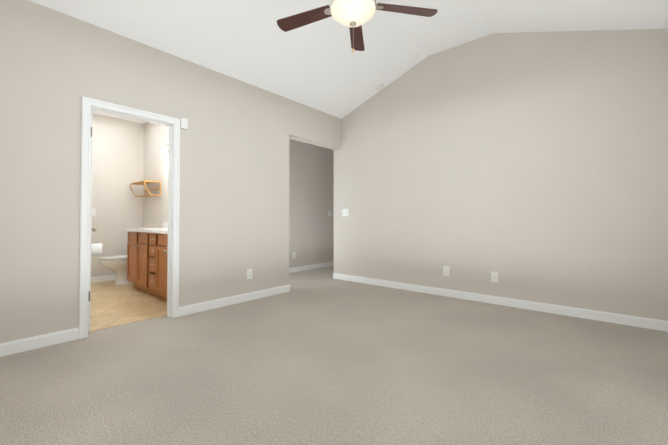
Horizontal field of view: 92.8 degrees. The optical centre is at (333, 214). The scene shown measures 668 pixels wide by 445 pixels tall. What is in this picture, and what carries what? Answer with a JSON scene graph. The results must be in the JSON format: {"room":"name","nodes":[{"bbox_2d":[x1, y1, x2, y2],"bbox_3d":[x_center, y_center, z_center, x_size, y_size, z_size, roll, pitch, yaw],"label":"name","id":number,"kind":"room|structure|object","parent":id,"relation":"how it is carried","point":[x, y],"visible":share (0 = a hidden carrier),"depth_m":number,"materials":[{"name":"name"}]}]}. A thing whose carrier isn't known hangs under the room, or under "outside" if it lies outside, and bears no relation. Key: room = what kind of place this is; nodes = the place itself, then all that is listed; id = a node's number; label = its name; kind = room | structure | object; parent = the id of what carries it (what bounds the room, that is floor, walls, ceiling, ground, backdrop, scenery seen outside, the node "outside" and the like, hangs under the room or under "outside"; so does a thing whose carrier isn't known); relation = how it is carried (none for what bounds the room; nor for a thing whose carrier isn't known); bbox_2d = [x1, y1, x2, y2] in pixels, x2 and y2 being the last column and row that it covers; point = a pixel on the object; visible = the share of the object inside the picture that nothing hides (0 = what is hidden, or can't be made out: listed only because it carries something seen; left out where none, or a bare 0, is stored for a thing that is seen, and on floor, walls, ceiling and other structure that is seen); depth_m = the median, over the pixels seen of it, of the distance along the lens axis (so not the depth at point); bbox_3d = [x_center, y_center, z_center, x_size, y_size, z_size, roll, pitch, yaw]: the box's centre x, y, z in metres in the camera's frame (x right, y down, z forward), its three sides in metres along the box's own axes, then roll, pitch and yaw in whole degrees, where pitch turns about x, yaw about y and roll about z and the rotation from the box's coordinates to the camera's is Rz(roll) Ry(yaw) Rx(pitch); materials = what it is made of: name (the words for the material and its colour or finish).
{"room":"empty bedroom","nodes":[
{"label":"empty bedroom","id":0,"kind":"room"},
{"bbox_2d":[91,114,142,276],"bbox_3d":[-4.010,-0.270,5.225,0.180,2.760,1.500,-1,-1,41],"label":"wall","id":1,"kind":"structure","parent":0,"point":[125,154],"depth_m":5.41,"materials":[{"name":"paint"}]},
{"bbox_2d":[92,208,95,215],"bbox_3d":[-3.923,-0.035,5.172,0.016,0.126,0.078,-1,-1,41],"label":"bathroom light switch","id":2,"kind":"object","parent":1,"relation":"attached to","point":[93,212],"visible":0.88,"depth_m":5.18,"materials":[{"name":"white plastic"}]},
{"bbox_2d":[91,274,116,282],"bbox_3d":[-3.924,1.060,5.155,0.013,0.098,1.480,-1,-1,41],"label":"baseboard","id":3,"kind":"structure","parent":1,"relation":"attached to","point":[103,278],"depth_m":5.26,"materials":[{"name":"white wood"}]},
{"bbox_2d":[91,110,146,123],"bbox_3d":[-2.954,-1.725,4.346,2.960,0.120,1.868,-1,-1,41],"label":"ceiling","id":4,"kind":"structure","parent":0,"point":[117,117],"depth_m":5.40,"materials":[{"name":"white paint"}]},
{"bbox_2d":[90,280,166,331],"bbox_3d":[-2.965,1.117,4.297,2.945,0.054,1.852,-1,-1,41],"label":"floor","id":5,"kind":"structure","parent":0,"point":[112,305],"depth_m":3.78,"materials":[{"name":"beige tile"}]},
{"bbox_2d":[99,255,131,284],"bbox_3d":[-3.333,0.716,5.129,0.500,0.785,0.742,-1,-1,41],"label":"toilet","id":6,"kind":"object","parent":5,"relation":"on","point":[117,264],"visible":0.4,"depth_m":4.94,"materials":[{"name":"white ceramic"}]},
{"bbox_2d":[126,230,167,300],"bbox_3d":[-2.243,0.667,4.323,1.765,0.855,0.549,-1,-1,41],"label":"bathroom vanity","id":7,"kind":"object","parent":5,"relation":"on","point":[146,260],"depth_m":4.20,"materials":[{"name":"brown wood"}]},
{"bbox_2d":[150,226,167,233],"bbox_3d":[-2.239,0.221,4.339,1.782,0.037,0.531,-1,-1,41],"label":"countertop","id":8,"kind":"structure","parent":7,"relation":"on","point":[164,230],"depth_m":4.01,"materials":[{"name":"white stone"}]},
{"bbox_2d":[143,122,168,227],"bbox_3d":[-2.402,-0.275,4.962,2.960,2.760,0.180,-1,-1,41],"label":"wall","id":9,"kind":"structure","parent":0,"point":[155,164],"depth_m":5.39,"materials":[{"name":"paint"}]},
{"bbox_2d":[130,180,160,197],"bbox_3d":[-3.180,-0.426,5.348,0.689,0.239,0.252,-1,-1,41],"label":"shelf","id":10,"kind":"object","parent":9,"relation":"attached to","point":[144,182],"visible":1,"depth_m":5.32,"materials":[{"name":"brown wood"}]},
{"bbox_2d":[161,145,167,154],"bbox_3d":[-2.121,-1.018,4.488,1.380,0.200,0.190,-1,-1,41],"label":"sconce","id":11,"kind":"object","parent":9,"relation":"attached to","point":[164,151],"visible":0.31,"depth_m":4.79,"materials":[{"name":"white glass"}]},
{"bbox_2d":[0,0,340,342],"bbox_3d":[-1.489,-0.296,3.708,0.180,2.760,4.750,-1,-1,41],"label":"wall","id":12,"kind":"structure","parent":0,"point":[235,136],"depth_m":2.99,"materials":[{"name":"paint"}]},
{"bbox_2d":[0,328,78,356],"bbox_3d":[-2.507,1.013,2.356,0.013,0.098,0.985,-1,-1,41],"label":"baseboard","id":13,"kind":"structure","parent":12,"relation":"attached to","point":[26,344],"depth_m":2.53,"materials":[{"name":"white wood"}]},
{"bbox_2d":[88,111,102,331],"bbox_3d":[-2.429,0.060,3.186,0.176,2.014,0.705,1,-1,-44],"label":"bathroom door","id":14,"kind":"structure","parent":12,"relation":"in","point":[95,248],"depth_m":2.91,"materials":[{"name":"white wood"}]},
{"bbox_2d":[79,96,179,338],"bbox_3d":[-1.961,0.026,3.097,0.144,2.095,0.836,-1,-1,41],"label":"door frame","id":15,"kind":"structure","parent":12,"relation":"attached to","point":[87,102],"depth_m":3.07,"materials":[{"name":"white wood"}]},
{"bbox_2d":[180,118,187,129],"bbox_3d":[-1.613,-0.977,3.416,0.028,0.112,0.072,-1,-1,41],"label":"sensor","id":16,"kind":"object","parent":12,"relation":"attached to","point":[183,123],"visible":0.92,"depth_m":3.41,"materials":[{"name":"white plastic"}]},
{"bbox_2d":[179,285,289,315],"bbox_3d":[-1.138,1.039,3.947,0.013,0.098,1.562,-1,-1,41],"label":"baseboard","id":17,"kind":"structure","parent":12,"relation":"attached to","point":[203,306],"depth_m":3.81,"materials":[{"name":"white wood"}]},
{"bbox_2d":[247,269,251,278],"bbox_3d":[-1.070,0.755,4.034,0.008,0.126,0.078,-1,-1,41],"label":"outlet","id":18,"kind":"object","parent":12,"relation":"attached to","point":[249,273],"visible":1,"depth_m":4.03,"materials":[{"name":"white plastic"}]},
{"bbox_2d":[289,139,333,267],"bbox_3d":[-0.883,-0.254,6.221,0.180,2.760,3.710,-1,-1,41],"label":"wall","id":19,"kind":"structure","parent":0,"point":[311,202],"depth_m":6.54,"materials":[{"name":"paint"}]},
{"bbox_2d":[289,261,333,272],"bbox_3d":[-0.869,1.075,6.068,0.013,0.098,3.530,-1,-1,41],"label":"baseboard","id":20,"kind":"structure","parent":19,"relation":"attached to","point":[308,267],"depth_m":6.51,"materials":[{"name":"white wood"}]},
{"bbox_2d":[0,266,667,444],"bbox_3d":[0.217,1.109,3.390,5.510,0.060,6.530,-1,-1,41],"label":"floor carpet","id":21,"kind":"object","parent":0,"point":[320,356],"visible":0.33,"depth_m":2.06,"materials":[{"name":"beige carpet"}]},
{"bbox_2d":[29,0,667,118],"bbox_3d":[0.142,-2.036,2.452,3.970,0.677,4.570,-1,-1,41],"label":"ceiling","id":22,"kind":"structure","parent":0,"point":[319,65],"depth_m":3.48,"materials":[{"name":"white paint"}]},
{"bbox_2d":[277,0,437,52],"bbox_3d":[0.106,-1.730,2.357,1.285,1.051,1.248,-1,-1,41],"label":"ceiling fan","id":23,"kind":"object","parent":22,"relation":"hanging from","point":[353,15],"visible":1,"depth_m":2.44,"materials":[{"name":"brown wood"}]},
{"bbox_2d":[334,29,667,320],"bbox_3d":[1.692,-0.626,4.228,4.330,3.437,0.180,-1,-1,41],"label":"wall","id":24,"kind":"structure","parent":0,"point":[530,166],"depth_m":3.69,"materials":[{"name":"paint"}]},
{"bbox_2d":[342,209,347,215],"bbox_3d":[0.188,-0.033,5.384,0.132,0.126,0.016,-1,-1,41],"label":"light switch","id":25,"kind":"object","parent":24,"relation":"attached to","point":[344,212],"visible":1,"depth_m":5.39,"materials":[{"name":"white plastic"}]},
{"bbox_2d":[443,266,448,275],"bbox_3d":[1.499,0.755,4.247,0.078,0.126,0.008,-1,-1,41],"label":"outlet","id":26,"kind":"object","parent":24,"relation":"attached to","point":[445,270],"visible":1,"depth_m":4.25,"materials":[{"name":"white plastic"}]},
{"bbox_2d":[491,271,497,282],"bbox_3d":[1.947,0.759,3.856,0.078,0.126,0.016,-1,-1,41],"label":"outlet","id":27,"kind":"object","parent":24,"relation":"attached to","point":[494,276],"visible":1,"depth_m":3.86,"materials":[{"name":"white plastic"}]},
{"bbox_2d":[333,273,667,331],"bbox_3d":[1.549,1.044,4.197,4.143,0.098,0.015,-1,-1,41],"label":"baseboard","id":28,"kind":"structure","parent":24,"relation":"attached to","point":[655,324],"depth_m":3.63,"materials":[{"name":"white wood"}]}
]}

